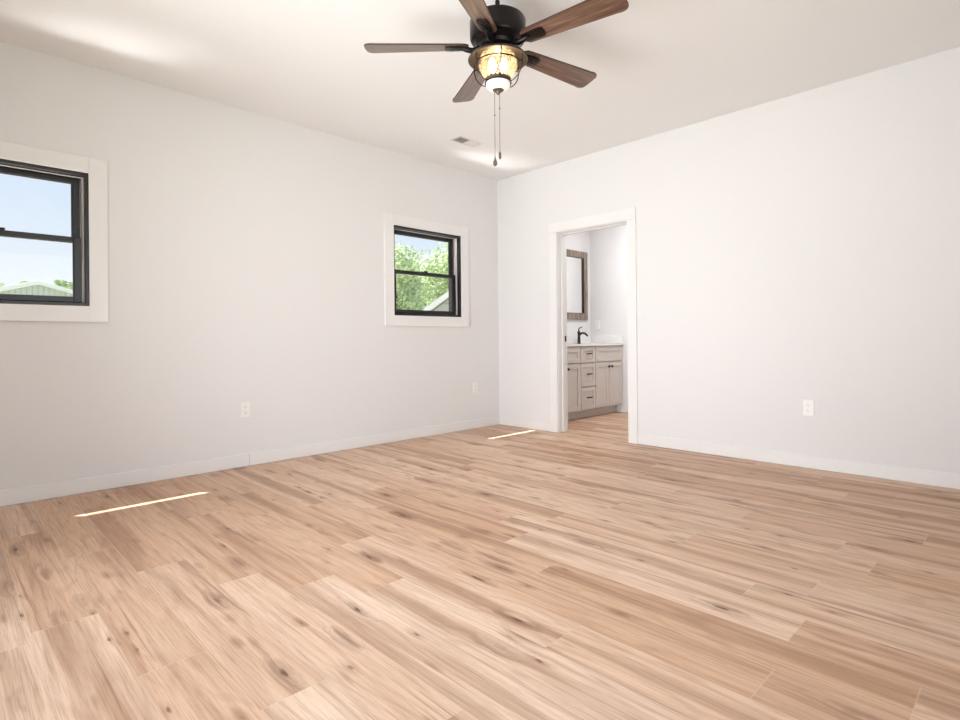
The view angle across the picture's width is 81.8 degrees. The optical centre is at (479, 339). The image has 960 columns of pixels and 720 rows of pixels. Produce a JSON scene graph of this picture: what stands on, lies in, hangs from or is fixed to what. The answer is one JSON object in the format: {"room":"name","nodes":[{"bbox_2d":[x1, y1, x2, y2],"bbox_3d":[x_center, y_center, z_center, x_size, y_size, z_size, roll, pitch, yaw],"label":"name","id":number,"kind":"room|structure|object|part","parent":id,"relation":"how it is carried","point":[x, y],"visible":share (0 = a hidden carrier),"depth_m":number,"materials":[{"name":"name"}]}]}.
{"room":"empty bedroom","nodes":[
{"label":"empty bedroom","id":0,"kind":"room"},
{"bbox_2d":[0,41,590,490],"bbox_3d":[-0.960,-0.414,5.202,7.060,2.764,0.160,-1,0,-45],"label":"wall","id":1,"kind":"structure","parent":0,"point":[246,248],"depth_m":4.15,"materials":[{"name":"white paint"}]},
{"bbox_2d":[0,141,107,321],"bbox_3d":[-2.876,-0.636,3.308,1.070,1.055,0.184,-1,0,-45],"label":"window","id":2,"kind":"structure","parent":1,"relation":"in","point":[87,176],"depth_m":3.54,"materials":[{"name":"white paint"}]},
{"bbox_3d":[-2.897,-0.829,3.328,0.806,0.417,0.030,-1,0,-45],"label":"sash","id":3,"kind":"part","parent":2,"relation":"part of","materials":[{"name":"black"}]},
{"bbox_3d":[-2.865,-0.444,3.300,0.806,0.418,0.030,-1,0,-45],"label":"sash","id":4,"kind":"part","parent":2,"relation":"part of","materials":[{"name":"black"}]},
{"bbox_3d":[-2.835,-0.637,3.267,0.870,0.855,0.039,-1,0,-45],"label":"frame","id":5,"kind":"part","parent":2,"relation":"part of","materials":[{"name":"black"}]},
{"bbox_2d":[241,402,249,417],"bbox_3d":[-1.799,0.539,4.249,0.072,0.118,0.009,-1,0,-45],"label":"wall outlet","id":6,"kind":"object","parent":1,"relation":"attached to","point":[245,406],"visible":1,"depth_m":4.25,"materials":[{"name":"white plastic"}]},
{"bbox_2d":[0,416,499,506],"bbox_3d":[-1.532,0.922,4.505,4.930,0.094,0.014,-1,0,-45],"label":"baseboard","id":7,"kind":"structure","parent":1,"relation":"attached to","point":[8,497],"depth_m":4.06,"materials":[{"name":"white paint"}]},
{"bbox_2d":[384,212,468,326],"bbox_3d":[-0.563,-0.657,5.585,1.070,1.055,0.184,-1,0,-45],"label":"window","id":8,"kind":"structure","parent":1,"relation":"in","point":[456,237],"depth_m":5.58,"materials":[{"name":"white paint"}]},
{"bbox_3d":[-0.585,-0.850,5.605,0.806,0.417,0.030,-1,0,-45],"label":"sash","id":9,"kind":"part","parent":8,"relation":"part of","materials":[{"name":"black"}]},
{"bbox_3d":[-0.553,-0.464,5.576,0.806,0.418,0.030,-1,0,-45],"label":"sash","id":10,"kind":"part","parent":8,"relation":"part of","materials":[{"name":"black"}]},
{"bbox_3d":[-0.523,-0.657,5.544,0.870,0.855,0.039,-1,0,-45],"label":"frame","id":11,"kind":"part","parent":8,"relation":"part of","materials":[{"name":"black"}]},
{"bbox_3d":[-0.613,-0.656,5.635,0.870,0.855,0.043,-1,0,-45],"label":"frame","id":12,"kind":"part","parent":8,"relation":"part of","materials":[{"name":"black"}]},
{"bbox_2d":[473,382,477,392],"bbox_3d":[-0.051,0.519,5.971,0.072,0.118,0.009,-1,0,-45],"label":"wall outlet","id":13,"kind":"object","parent":1,"relation":"attached to","point":[475,384],"visible":1,"depth_m":5.97,"materials":[{"name":"white plastic"}]},
{"bbox_2d":[566,249,587,319],"bbox_3d":[1.209,-0.710,7.203,0.633,0.900,0.032,-1,0,-45],"label":"wall mirror","id":14,"kind":"object","parent":1,"relation":"attached to","point":[577,268],"visible":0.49,"depth_m":7.27,"materials":[{"name":"brown mirror"}]},
{"bbox_2d":[566,256,582,312],"bbox_3d":[1.203,-0.710,7.209,0.461,0.728,0.006,-1,0,-45],"label":"mirror glass","id":15,"kind":"object","parent":14,"relation":"on","point":[574,263],"depth_m":7.24,"materials":[{"name":"silver metal"}]},
{"bbox_3d":[1.204,-1.116,7.204,0.457,0.088,0.028,-1,0,-45],"label":"frame rail","id":16,"kind":"part","parent":14,"relation":"part of","materials":[{"name":"wood"}]},
{"bbox_3d":[1.211,-0.304,7.204,0.457,0.088,0.028,-1,0,-45],"label":"frame rail","id":17,"kind":"part","parent":14,"relation":"part of","materials":[{"name":"wood"}]},
{"bbox_2d":[567,336,590,343],"bbox_3d":[0.949,0.009,6.954,1.530,0.100,0.016,-1,0,-45],"label":"backsplash","id":18,"kind":"structure","parent":1,"relation":"attached to","point":[570,339],"depth_m":7.27,"materials":[{"name":"white stone"}]},
{"bbox_2d":[0,412,959,719],"bbox_3d":[0.787,0.949,3.521,7.106,0.001,4.770,-1,0,-45],"label":"floor","id":19,"kind":"structure","parent":0,"point":[584,571],"depth_m":2.11,"materials":[{"name":"brown wood"}]},
{"bbox_2d":[567,345,621,419],"bbox_3d":[1.140,0.512,6.774,1.524,0.865,0.503,-1,0,-45],"label":"bathroom vanity","id":20,"kind":"object","parent":19,"relation":"on","point":[594,372],"visible":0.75,"depth_m":6.71,"materials":[{"name":"beige paint"}]},
{"bbox_3d":[1.071,0.561,6.408,0.293,0.546,0.023,-1,0,-45],"label":"door","id":21,"kind":"part","parent":20,"relation":"part of","materials":[{"name":"beige paint"}]},
{"bbox_3d":[1.285,0.180,6.622,0.292,0.184,0.023,-1,0,-45],"label":"drawer","id":22,"kind":"part","parent":20,"relation":"part of","materials":[{"name":"beige paint"}]},
{"bbox_3d":[1.287,0.421,6.622,0.292,0.270,0.023,-1,0,-45],"label":"drawer","id":23,"kind":"part","parent":20,"relation":"part of","materials":[{"name":"beige paint"}]},
{"bbox_3d":[1.289,0.702,6.622,0.292,0.262,0.023,-1,0,-45],"label":"drawer","id":24,"kind":"part","parent":20,"relation":"part of","materials":[{"name":"beige paint"}]},
{"bbox_2d":[567,336,623,345],"bbox_3d":[1.127,0.069,6.786,1.547,0.225,0.504,-1,0,-45],"label":"countertop","id":25,"kind":"structure","parent":20,"relation":"on","point":[571,340],"depth_m":7.24,"materials":[{"name":"white stone"}]},
{"bbox_2d":[577,327,587,343],"bbox_3d":[1.318,-0.054,7.117,0.054,0.219,0.168,-1,0,-45],"label":"bathroom faucet","id":26,"kind":"object","parent":25,"relation":"on","point":[579,333],"visible":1,"depth_m":7.14,"materials":[{"name":"black metal"}]},
{"bbox_3d":[1.506,0.558,6.836,0.295,0.546,0.023,-1,0,-45],"label":"door","id":27,"kind":"part","parent":20,"relation":"part of","materials":[{"name":"beige paint"}]},
{"bbox_3d":[1.722,0.556,7.049,0.295,0.546,0.023,-1,0,-45],"label":"door","id":28,"kind":"part","parent":20,"relation":"part of","materials":[{"name":"beige paint"}]},
{"bbox_2d":[0,0,959,180],"bbox_3d":[0.722,-1.851,3.481,7.060,0.120,4.990,-1,0,-45],"label":"ceiling","id":29,"kind":"structure","parent":0,"point":[660,66],"depth_m":3.51,"materials":[{"name":"white paint"}]},
{"bbox_2d":[450,136,482,146],"bbox_3d":[-0.120,-1.780,4.992,0.284,0.006,0.130,-1,0,-45],"label":"ceiling vent","id":30,"kind":"object","parent":29,"relation":"in","point":[462,140],"visible":1,"depth_m":4.99,"materials":[{"name":"white metal"}]},
{"bbox_2d":[364,0,628,165],"bbox_3d":[0.129,-1.337,2.842,1.303,0.896,1.304,-1,0,-45],"label":"ceiling fan","id":31,"kind":"object","parent":29,"relation":"hanging from","point":[498,33],"visible":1,"depth_m":2.78,"materials":[{"name":"brown metal"}]},
{"bbox_3d":[-0.324,-1.498,2.845,0.531,0.008,0.142,-1,12,0],"label":"blade","id":32,"kind":"part","parent":31,"relation":"part of","materials":[{"name":"brown wood"}]},
{"bbox_3d":[-0.035,-1.500,3.238,0.142,0.008,0.531,-13,4,-17],"label":"blade","id":33,"kind":"part","parent":31,"relation":"part of","materials":[{"name":"brown wood"}]},
{"bbox_3d":[-0.039,-1.500,2.448,0.142,0.008,0.531,12,4,18],"label":"blade","id":34,"kind":"part","parent":31,"relation":"part of","materials":[{"name":"brown wood"}]},
{"bbox_3d":[0.062,-1.405,2.842,0.043,0.080,0.043,-1,0,-45],"label":"light bulb","id":35,"kind":"part","parent":31,"relation":"part of","materials":[{"name":"beige glass"}]},
{"bbox_3d":[0.076,-1.098,2.842,0.004,0.354,0.005,-1,0,-45],"label":"pull chain","id":36,"kind":"part","parent":31,"relation":"part of","materials":[{"name":"grey metal"}]},
{"bbox_3d":[0.092,-1.449,2.842,0.308,0.040,0.308,-1,0,-45],"label":"shade dish","id":37,"kind":"part","parent":31,"relation":"part of","materials":[{"name":"beige glass"}]},
{"bbox_3d":[0.093,-1.299,2.842,0.124,0.044,0.124,-1,0,-45],"label":"lamp shade","id":38,"kind":"part","parent":31,"relation":"part of","materials":[{"name":"white glass"}]},
{"bbox_3d":[0.101,-1.113,2.842,0.004,0.325,0.005,-1,0,-45],"label":"pull chain","id":39,"kind":"part","parent":31,"relation":"part of","materials":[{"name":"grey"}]},
{"bbox_3d":[0.122,-1.405,2.842,0.043,0.080,0.043,-1,0,-45],"label":"light bulb","id":40,"kind":"part","parent":31,"relation":"part of","materials":[{"name":"beige glass"}]},
{"bbox_3d":[0.429,-1.504,3.085,0.531,0.008,0.142,0,-12,-36],"label":"blade","id":41,"kind":"part","parent":31,"relation":"part of","materials":[{"name":"brown wood"}]},
{"bbox_3d":[0.426,-1.504,2.596,0.531,0.008,0.142,-1,-12,36],"label":"blade","id":42,"kind":"part","parent":31,"relation":"part of","materials":[{"name":"brown wood"}]},
{"bbox_2d":[590,225,627,404],"bbox_3d":[2.494,-0.444,6.582,0.120,2.764,2.720,-1,0,-45],"label":"wall","id":43,"kind":"structure","parent":0,"point":[608,246],"depth_m":7.28,"materials":[{"name":"white paint"}]},
{"bbox_2d":[595,321,599,328],"bbox_3d":[1.575,-0.193,7.426,0.009,0.118,0.072,-1,0,-45],"label":"wall outlet","id":44,"kind":"object","parent":43,"relation":"attached to","point":[597,323],"visible":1,"depth_m":7.42,"materials":[{"name":"white plastic"}]},
{"bbox_2d":[616,404,627,412],"bbox_3d":[2.416,0.888,6.578,0.014,0.094,2.572,-1,0,-45],"label":"baseboard","id":45,"kind":"structure","parent":43,"relation":"attached to","point":[619,408],"depth_m":7.15,"materials":[{"name":"white paint"}]},
{"bbox_2d":[497,47,959,473],"bbox_3d":[1.952,-0.439,4.568,0.142,2.764,4.830,-1,0,-45],"label":"wall","id":46,"kind":"structure","parent":0,"point":[792,249],"depth_m":4.11,"materials":[{"name":"white paint"}]},
{"bbox_2d":[500,416,549,430],"bbox_3d":[0.477,0.905,5.968,0.014,0.094,0.721,-1,0,-45],"label":"baseboard","id":47,"kind":"structure","parent":46,"relation":"attached to","point":[517,422],"depth_m":5.95,"materials":[{"name":"white paint"}]},
{"bbox_2d":[549,207,637,443],"bbox_3d":[1.125,-0.122,5.412,0.176,2.136,0.989,-1,0,-45],"label":"door frame","id":48,"kind":"structure","parent":46,"relation":"in","point":[558,231],"depth_m":5.64,"materials":[{"name":"white paint"}]},
{"bbox_3d":[1.181,-0.123,5.467,0.017,2.136,0.989,-1,0,-45],"label":"casing","id":49,"kind":"part","parent":48,"relation":"part of","materials":[{"name":"white paint"}]},
{"bbox_2d":[638,433,959,489],"bbox_3d":[2.458,0.887,3.956,0.014,0.094,2.944,-1,0,-45],"label":"baseboard","id":50,"kind":"structure","parent":46,"relation":"attached to","point":[912,475],"depth_m":4.00,"materials":[{"name":"white paint"}]},
{"bbox_2d":[803,399,813,415],"bbox_3d":[2.387,0.498,4.027,0.009,0.118,0.072,-1,0,-45],"label":"wall outlet","id":51,"kind":"object","parent":46,"relation":"attached to","point":[808,405],"visible":1,"depth_m":4.03,"materials":[{"name":"white plastic"}]},
{"label":"outside","id":52,"kind":"structure","parent":0,"visible":0},
{"label":"ground","id":53,"kind":"structure","parent":52,"visible":0},
{"bbox_2d":[0,280,72,296],"bbox_3d":[-39.009,-1.507,48.185,9.900,6.513,9.760,-1,0,-45],"label":"outbuilding","id":54,"kind":"structure","parent":53,"relation":"on","point":[37,287],"depth_m":44.84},
{"bbox_2d":[53,279,72,289],"bbox_3d":[-56.864,-3.188,75.815,2.626,10.211,2.396,-1,0,-45],"label":"tree","id":55,"kind":"object","parent":53,"relation":"on","point":[65,284],"visible":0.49,"depth_m":75.58,"materials":[{"name":"green plant"}]},
{"bbox_2d":[395,241,437,309],"bbox_3d":[-4.359,-1.810,28.289,4.757,6.528,5.102,-1,0,-45],"label":"leafy tree","id":56,"kind":"object","parent":53,"relation":"on","point":[405,284],"visible":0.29,"depth_m":27.09,"materials":[{"name":"green plant"}]},
{"bbox_2d":[404,264,429,309],"bbox_3d":[-4.189,-2.359,44.368,5.674,7.625,4.432,-1,0,-45],"label":"leafy tree","id":57,"kind":"object","parent":53,"relation":"on","point":[418,264],"visible":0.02,"depth_m":42.83,"materials":[{"name":"green plant"}]},
{"bbox_2d":[411,243,447,307],"bbox_3d":[-2.250,-2.317,36.019,5.003,7.506,6.458,-1,0,-1],"label":"leafy tree","id":58,"kind":"object","parent":53,"relation":"on","point":[441,284],"visible":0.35,"depth_m":34.48,"materials":[{"name":"green plant"}]},
{"bbox_2d":[423,291,448,310],"bbox_3d":[0.959,-0.838,20.634,7.100,4.470,7.760,-1,0,-5],"label":"neighbouring house","id":59,"kind":"structure","parent":53,"relation":"on","point":[442,303],"depth_m":16.63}
]}

